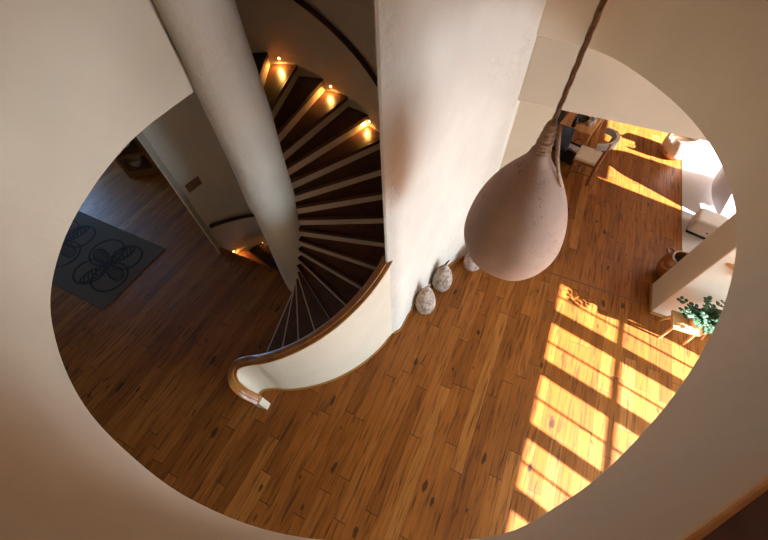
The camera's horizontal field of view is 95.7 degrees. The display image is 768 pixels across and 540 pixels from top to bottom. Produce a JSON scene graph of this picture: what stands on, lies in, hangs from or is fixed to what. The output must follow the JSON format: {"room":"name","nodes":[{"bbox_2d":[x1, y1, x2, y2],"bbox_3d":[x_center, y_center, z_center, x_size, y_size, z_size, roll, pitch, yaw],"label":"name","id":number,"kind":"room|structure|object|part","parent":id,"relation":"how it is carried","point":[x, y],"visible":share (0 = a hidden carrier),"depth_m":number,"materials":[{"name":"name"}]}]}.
{"room":"house stairwell","nodes":[
{"label":"house stairwell","id":0,"kind":"room"},
{"bbox_2d":[0,0,319,539],"bbox_3d":[-1.296,-0.465,1.258,1.164,1.424,3.612,-25,59,-14],"label":"wall","id":1,"kind":"structure","parent":0,"point":[80,80],"depth_m":1.66,"materials":[{"name":"paint"}]},
{"bbox_2d":[151,0,373,75],"bbox_3d":[-0.059,-3.785,4.141,15.840,0.269,14.208,20,59,15],"label":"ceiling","id":2,"kind":"structure","parent":0,"point":[369,4],"depth_m":3.55,"materials":[{"name":"paint"}]},
{"bbox_2d":[136,0,545,332],"bbox_3d":[-0.823,-1.530,4.532,4.324,9.792,2.383,20,59,15],"label":"wall","id":3,"kind":"structure","parent":0,"point":[443,106],"depth_m":3.73,"materials":[{"name":"paint"}]},
{"bbox_2d":[185,176,201,192],"bbox_3d":[-2.864,-1.285,5.234,0.024,0.134,0.250,27,61,19],"label":"switch plate","id":4,"kind":"object","parent":3,"relation":"attached to","point":[196,182],"visible":1,"depth_m":5.22,"materials":[{"name":"brown wood"}]},
{"bbox_2d":[209,214,254,227],"bbox_3d":[-1.441,-0.726,6.725,2.960,1.700,0.908,-4,56,-1],"label":"handrail","id":5,"kind":"object","parent":3,"relation":"attached to","point":[247,215],"visible":0.23,"depth_m":6.06,"materials":[{"name":"brown wood"}]},
{"bbox_2d":[293,0,376,86],"bbox_3d":[-1.019,-2.446,3.618,3.296,2.543,1.333,20,59,15],"label":"handrail","id":6,"kind":"object","parent":3,"relation":"attached to","point":[301,3],"visible":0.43,"depth_m":3.98,"materials":[{"name":"brown wood"}]},
{"bbox_2d":[394,255,465,333],"bbox_3d":[0.759,0.300,5.527,0.189,0.053,1.919,37,65,23],"label":"baseboard","id":7,"kind":"structure","parent":3,"relation":"attached to","point":[462,257],"depth_m":5.33,"materials":[{"name":"brown wood"}]},
{"bbox_2d":[50,111,711,539],"bbox_3d":[0.047,-1.789,7.106,15.840,0.192,14.208,20,59,15],"label":"floor","id":8,"kind":"structure","parent":0,"point":[489,409],"depth_m":4.78,"materials":[{"name":"brown wood"}]},
{"bbox_2d":[52,211,164,309],"bbox_3d":[-5.939,-0.532,6.349,3.907,0.016,1.344,20,59,15],"label":"floor mat","id":9,"kind":"object","parent":8,"relation":"on","point":[97,260],"visible":0.55,"depth_m":6.07,"materials":[{"name":"grey fabric"}]},
{"bbox_2d":[115,137,160,177],"bbox_3d":[-4.810,-2.771,6.842,1.248,1.632,0.720,-14,57,-7],"label":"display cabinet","id":10,"kind":"object","parent":8,"relation":"on","point":[148,166],"visible":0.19,"depth_m":7.13,"materials":[{"name":"brown wood"}]},
{"bbox_2d":[126,156,141,166],"bbox_3d":[-5.149,-2.241,7.206,0.269,0.163,0.269,20,59,15],"label":"bowl","id":11,"kind":"object","parent":10,"relation":"in","point":[135,161],"visible":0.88,"depth_m":7.17,"materials":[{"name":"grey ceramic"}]},
{"bbox_2d":[164,27,392,409],"bbox_3d":[-1.242,-0.911,4.265,3.104,3.617,3.525,-28,59,-16],"label":"spiral staircase","id":12,"kind":"structure","parent":8,"relation":"on","point":[336,317],"depth_m":4.47,"materials":[{"name":"brown wood"}]},
{"bbox_3d":[-0.826,0.785,3.977,2.156,1.563,0.393,-22,58,-12],"label":"handrail","id":13,"kind":"part","parent":12,"relation":"part of","materials":[{"name":"brown wood"}]},
{"bbox_2d":[415,285,435,313],"bbox_3d":[0.617,0.398,5.084,0.303,0.687,0.307,20,59,15],"label":"sculpture","id":14,"kind":"object","parent":8,"relation":"on","point":[425,301],"visible":1,"depth_m":5.01,"materials":[{"name":"grey stone"}]},
{"bbox_2d":[432,260,451,291],"bbox_3d":[0.905,0.055,5.294,0.308,0.705,0.313,20,59,15],"label":"sculpture","id":15,"kind":"object","parent":8,"relation":"on","point":[442,277],"visible":1,"depth_m":5.25,"materials":[{"name":"grey stone"}]},
{"bbox_2d":[463,253,478,270],"bbox_3d":[1.439,-0.204,5.561,0.286,0.519,0.290,20,59,15],"label":"sculpture","id":16,"kind":"object","parent":8,"relation":"on","point":[468,263],"visible":0.37,"depth_m":5.56,"materials":[{"name":"grey stone"}]},
{"bbox_2d":[552,146,563,166],"bbox_3d":[3.344,-2.503,6.809,0.441,0.903,0.451,25,60,18],"label":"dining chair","id":17,"kind":"object","parent":8,"relation":"on","point":[553,147],"visible":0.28,"depth_m":6.69,"materials":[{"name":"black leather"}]},
{"bbox_2d":[553,124,574,149],"bbox_3d":[3.234,-2.513,6.481,0.540,0.429,0.132,25,60,18],"label":"jacket","id":18,"kind":"object","parent":17,"relation":"on","point":[567,133],"visible":0.44,"depth_m":6.37,"materials":[{"name":"blue fabric"}]},
{"bbox_2d":[557,110,565,123],"bbox_3d":[3.729,-3.424,7.704,0.456,0.422,1.488,20,59,15],"label":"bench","id":19,"kind":"object","parent":8,"relation":"on","point":[562,114],"visible":0.02,"depth_m":7.32,"materials":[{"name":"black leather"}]},
{"bbox_2d":[560,139,582,164],"bbox_3d":[3.801,-2.408,7.047,0.418,0.374,0.346,-40,64,-22],"label":"tote bag","id":20,"kind":"object","parent":8,"relation":"on","point":[567,156],"visible":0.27,"depth_m":7.01,"materials":[{"name":"black leather"}]},
{"bbox_2d":[568,143,579,152],"bbox_3d":[3.770,-2.380,7.066,0.178,0.283,0.259,-40,64,-22],"label":"parcel","id":21,"kind":"object","parent":20,"relation":"in","point":[574,148],"visible":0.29,"depth_m":6.93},
{"bbox_2d":[560,112,603,145],"bbox_3d":[4.016,-2.874,7.127,0.595,0.749,1.296,33,63,22],"label":"dining table","id":22,"kind":"object","parent":8,"relation":"on","point":[581,127],"visible":0.47,"depth_m":6.65,"materials":[{"name":"brown wood"}]},
{"bbox_2d":[571,115,578,127],"bbox_3d":[3.580,-2.779,6.493,0.082,0.221,0.082,20,59,15],"label":"bottle","id":23,"kind":"object","parent":22,"relation":"on","point":[575,121],"visible":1,"depth_m":6.49,"materials":[{"name":"black glass"}]},
{"bbox_2d":[575,114,589,121],"bbox_3d":[3.785,-2.894,6.655,0.259,0.067,0.259,20,59,15],"label":"bowl","id":24,"kind":"object","parent":22,"relation":"on","point":[582,118],"visible":0.78,"depth_m":6.67,"materials":[{"name":"black ceramic"}]},
{"bbox_3d":[4.037,-2.566,6.948,0.058,0.701,0.058,33,63,22],"label":"leg","id":25,"kind":"part","parent":22,"relation":"part of","materials":[{"name":"brown wood"}]},
{"bbox_3d":[4.575,-3.125,7.305,0.058,0.701,0.058,33,63,22],"label":"leg","id":26,"kind":"part","parent":22,"relation":"part of","materials":[{"name":"brown wood"}]},
{"bbox_2d":[566,127,619,185],"bbox_3d":[3.905,-2.144,6.537,0.545,0.924,0.643,30,62,20],"label":"dining chair","id":27,"kind":"object","parent":8,"relation":"on","point":[587,156],"visible":1,"depth_m":6.47,"materials":[{"name":"wood"}]},
{"bbox_3d":[3.625,-1.957,6.741,0.057,0.390,0.057,30,62,20],"label":"leg","id":28,"kind":"part","parent":27,"relation":"part of","materials":[{"name":"brown wood"}]},
{"bbox_3d":[3.870,-2.133,6.598,0.427,0.041,0.461,30,62,20],"label":"seat frame","id":29,"kind":"part","parent":27,"relation":"part of","materials":[{"name":"brown wood"}]},
{"bbox_3d":[3.867,-2.161,6.560,0.413,0.058,0.442,30,62,20],"label":"seat","id":30,"kind":"part","parent":27,"relation":"part of","materials":[{"name":"beige fabric"}]},
{"bbox_3d":[3.920,-1.917,6.389,0.065,0.916,0.096,-26,59,-15],"label":"leg","id":31,"kind":"part","parent":27,"relation":"part of","materials":[{"name":"brown wood"}]},
{"bbox_3d":[4.001,-2.304,6.163,0.282,0.131,0.643,30,62,20],"label":"rail","id":32,"kind":"part","parent":27,"relation":"part of","materials":[{"name":"grey fabric"}]},
{"bbox_2d":[543,270,648,305],"bbox_3d":[2.768,0.065,5.642,2.806,0.006,0.024,20,59,15],"label":"trim","id":33,"kind":"structure","parent":8,"relation":"on","point":[543,270],"depth_m":5.47,"materials":[{"name":"brown wood"}]},
{"bbox_2d":[656,247,687,276],"bbox_3d":[4.499,-0.040,5.377,0.456,0.460,0.487,32,63,21],"label":"pot","id":34,"kind":"object","parent":8,"relation":"on","point":[669,260],"visible":0.49,"depth_m":5.31,"materials":[{"name":"ceramic"}]},
{"bbox_3d":[4.250,-0.060,5.268,0.107,0.056,0.148,-9,56,-4],"label":"handle","id":35,"kind":"part","parent":34,"relation":"part of","materials":[{"name":"ceramic"}]},
{"bbox_3d":[4.476,-0.306,5.426,0.148,0.056,0.107,-5,56,-1],"label":"handle","id":36,"kind":"part","parent":34,"relation":"part of","materials":[{"name":"ceramic"}]},
{"bbox_2d":[661,133,702,159],"bbox_3d":[5.954,-2.541,6.929,0.524,0.566,0.575,3,56,4],"label":"tub chair","id":37,"kind":"object","parent":8,"relation":"on","point":[675,147],"visible":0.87,"depth_m":6.90,"materials":[{"name":"beige fabric"}]},
{"bbox_3d":[5.931,-2.500,6.993,0.456,0.206,0.456,3,56,4],"label":"seat","id":38,"kind":"part","parent":37,"relation":"part of","materials":[{"name":"beige fabric"}]},
{"bbox_2d":[658,310,707,344],"bbox_3d":[4.186,0.839,4.794,0.655,0.476,0.417,20,59,15],"label":"stool","id":39,"kind":"object","parent":8,"relation":"on","point":[678,322],"visible":0.77,"depth_m":4.62,"materials":[{"name":"brown wood"}]},
{"bbox_3d":[4.009,0.680,4.925,0.045,0.446,0.203,30,62,20],"label":"leg","id":40,"kind":"part","parent":39,"relation":"part of","materials":[{"name":"brown wood"}]},
{"bbox_3d":[3.901,0.859,4.809,0.109,0.438,0.044,-18,57,-10],"label":"leg","id":41,"kind":"part","parent":39,"relation":"part of","materials":[{"name":"brown wood"}]},
{"bbox_3d":[4.160,0.940,4.745,0.178,0.444,0.045,-10,56,-4],"label":"leg","id":42,"kind":"part","parent":39,"relation":"part of","materials":[{"name":"brown wood"}]},
{"bbox_3d":[4.111,0.750,4.592,0.562,0.038,0.287,20,59,15],"label":"seat","id":43,"kind":"part","parent":39,"relation":"part of","materials":[{"name":"brown wood"}]},
{"bbox_2d":[677,296,724,333],"bbox_3d":[4.130,0.607,4.374,0.751,0.483,0.560,20,59,15],"label":"potted plant","id":44,"kind":"object","parent":39,"relation":"on","point":[706,317],"visible":0.71,"depth_m":4.39,"materials":[{"name":"green plant"}]},
{"bbox_3d":[4.127,0.655,4.528,0.264,0.173,0.264,20,59,15],"label":"pot","id":45,"kind":"part","parent":44,"relation":"part of","materials":[{"name":"ceramic"}]},
{"bbox_2d":[682,141,735,252],"bbox_3d":[6.877,-1.371,6.458,2.376,0.011,5.376,20,59,15],"label":"rug","id":46,"kind":"object","parent":8,"relation":"on","point":[699,170],"visible":0.07,"depth_m":6.63,"materials":[{"name":"fabric"}]},
{"bbox_2d":[685,208,727,238],"bbox_3d":[5.483,-0.772,5.906,0.418,0.317,0.390,33,63,22],"label":"ottoman","id":47,"kind":"object","parent":46,"relation":"on","point":[704,222],"visible":0.77,"depth_m":5.81,"materials":[{"name":"white fabric"}]},
{"bbox_2d":[711,167,732,214],"bbox_3d":[6.255,-1.548,5.916,0.701,1.125,1.200,20,59,15],"label":"lounge chair","id":48,"kind":"object","parent":46,"relation":"on","point":[721,192],"visible":0.34,"depth_m":6.11,"materials":[{"name":"grey fabric"}]},
{"bbox_2d":[499,101,555,169],"bbox_3d":[1.801,-1.293,4.941,0.485,2.741,0.106,20,59,15],"label":"wall","id":49,"kind":"structure","parent":0,"point":[530,120],"depth_m":4.23,"materials":[{"name":"paint"}]},
{"bbox_2d":[518,36,707,140],"bbox_3d":[2.726,-1.659,3.137,2.741,0.605,0.563,20,59,15],"label":"wall header","id":50,"kind":"structure","parent":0,"point":[603,87],"depth_m":3.20,"materials":[{"name":"paint"}]},
{"bbox_2d":[471,0,767,539],"bbox_3d":[1.352,-0.621,1.673,1.414,0.752,4.100,16,58,12],"label":"wall","id":51,"kind":"structure","parent":0,"point":[708,445],"depth_m":1.43,"materials":[{"name":"paint"}]},
{"bbox_2d":[678,474,767,539],"bbox_3d":[1.375,-0.828,1.347,1.487,0.020,4.238,16,58,12],"label":"rail","id":52,"kind":"object","parent":51,"relation":"on","point":[745,517],"visible":1,"depth_m":0.55,"materials":[{"name":"brown wood"}]},
{"bbox_2d":[651,213,736,315],"bbox_3d":[5.425,0.019,3.564,3.050,3.346,0.533,20,59,15],"label":"wall","id":53,"kind":"structure","parent":0,"point":[703,272],"depth_m":4.48,"materials":[{"name":"paint"}]},
{"bbox_2d":[649,283,712,333],"bbox_3d":[5.464,0.941,4.927,3.066,0.053,0.548,20,59,15],"label":"baseboard","id":54,"kind":"structure","parent":53,"relation":"attached to","point":[651,284],"depth_m":5.22,"materials":[{"name":"brown wood"}]},
{"bbox_2d":[725,263,733,269],"bbox_3d":[4.194,0.086,4.034,0.446,0.154,0.142,20,59,15],"label":"wall shelf","id":55,"kind":"object","parent":53,"relation":"attached to","point":[731,266],"visible":0.16,"depth_m":4.05,"materials":[{"name":"brown wood"}]},
{"bbox_3d":[-0.161,-5.700,1.295,15.840,0.192,14.208,20,59,15],"label":"roof","id":56,"kind":"structure","parent":0,"visible":0},
{"bbox_2d":[464,0,606,280],"bbox_3d":[0.858,-1.274,0.983,0.667,4.287,0.653,20,59,15],"label":"pendant lamp","id":57,"kind":"object","parent":56,"relation":"hanging from","point":[515,226],"visible":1,"depth_m":2.08,"materials":[{"name":"ceramic"}]},
{"bbox_3d":[-1.274,1.806,8.150,3.700,0.096,3.700,20,59,15],"label":"floor","id":58,"kind":"structure","parent":0,"visible":0},
{"bbox_2d":[151,0,300,291],"bbox_3d":[-1.357,-0.904,4.165,0.588,9.734,0.596,20,59,15],"label":"column","id":59,"kind":"structure","parent":58,"relation":"on","point":[209,38],"depth_m":3.04,"materials":[{"name":"paint"}]},
{"bbox_2d":[237,243,278,270],"bbox_3d":[-1.145,0.130,7.245,3.071,1.835,1.742,20,59,15],"label":"staircase","id":60,"kind":"structure","parent":59,"relation":"attached to","point":[260,253],"depth_m":6.76,"materials":[{"name":"brown wood"}]}
]}

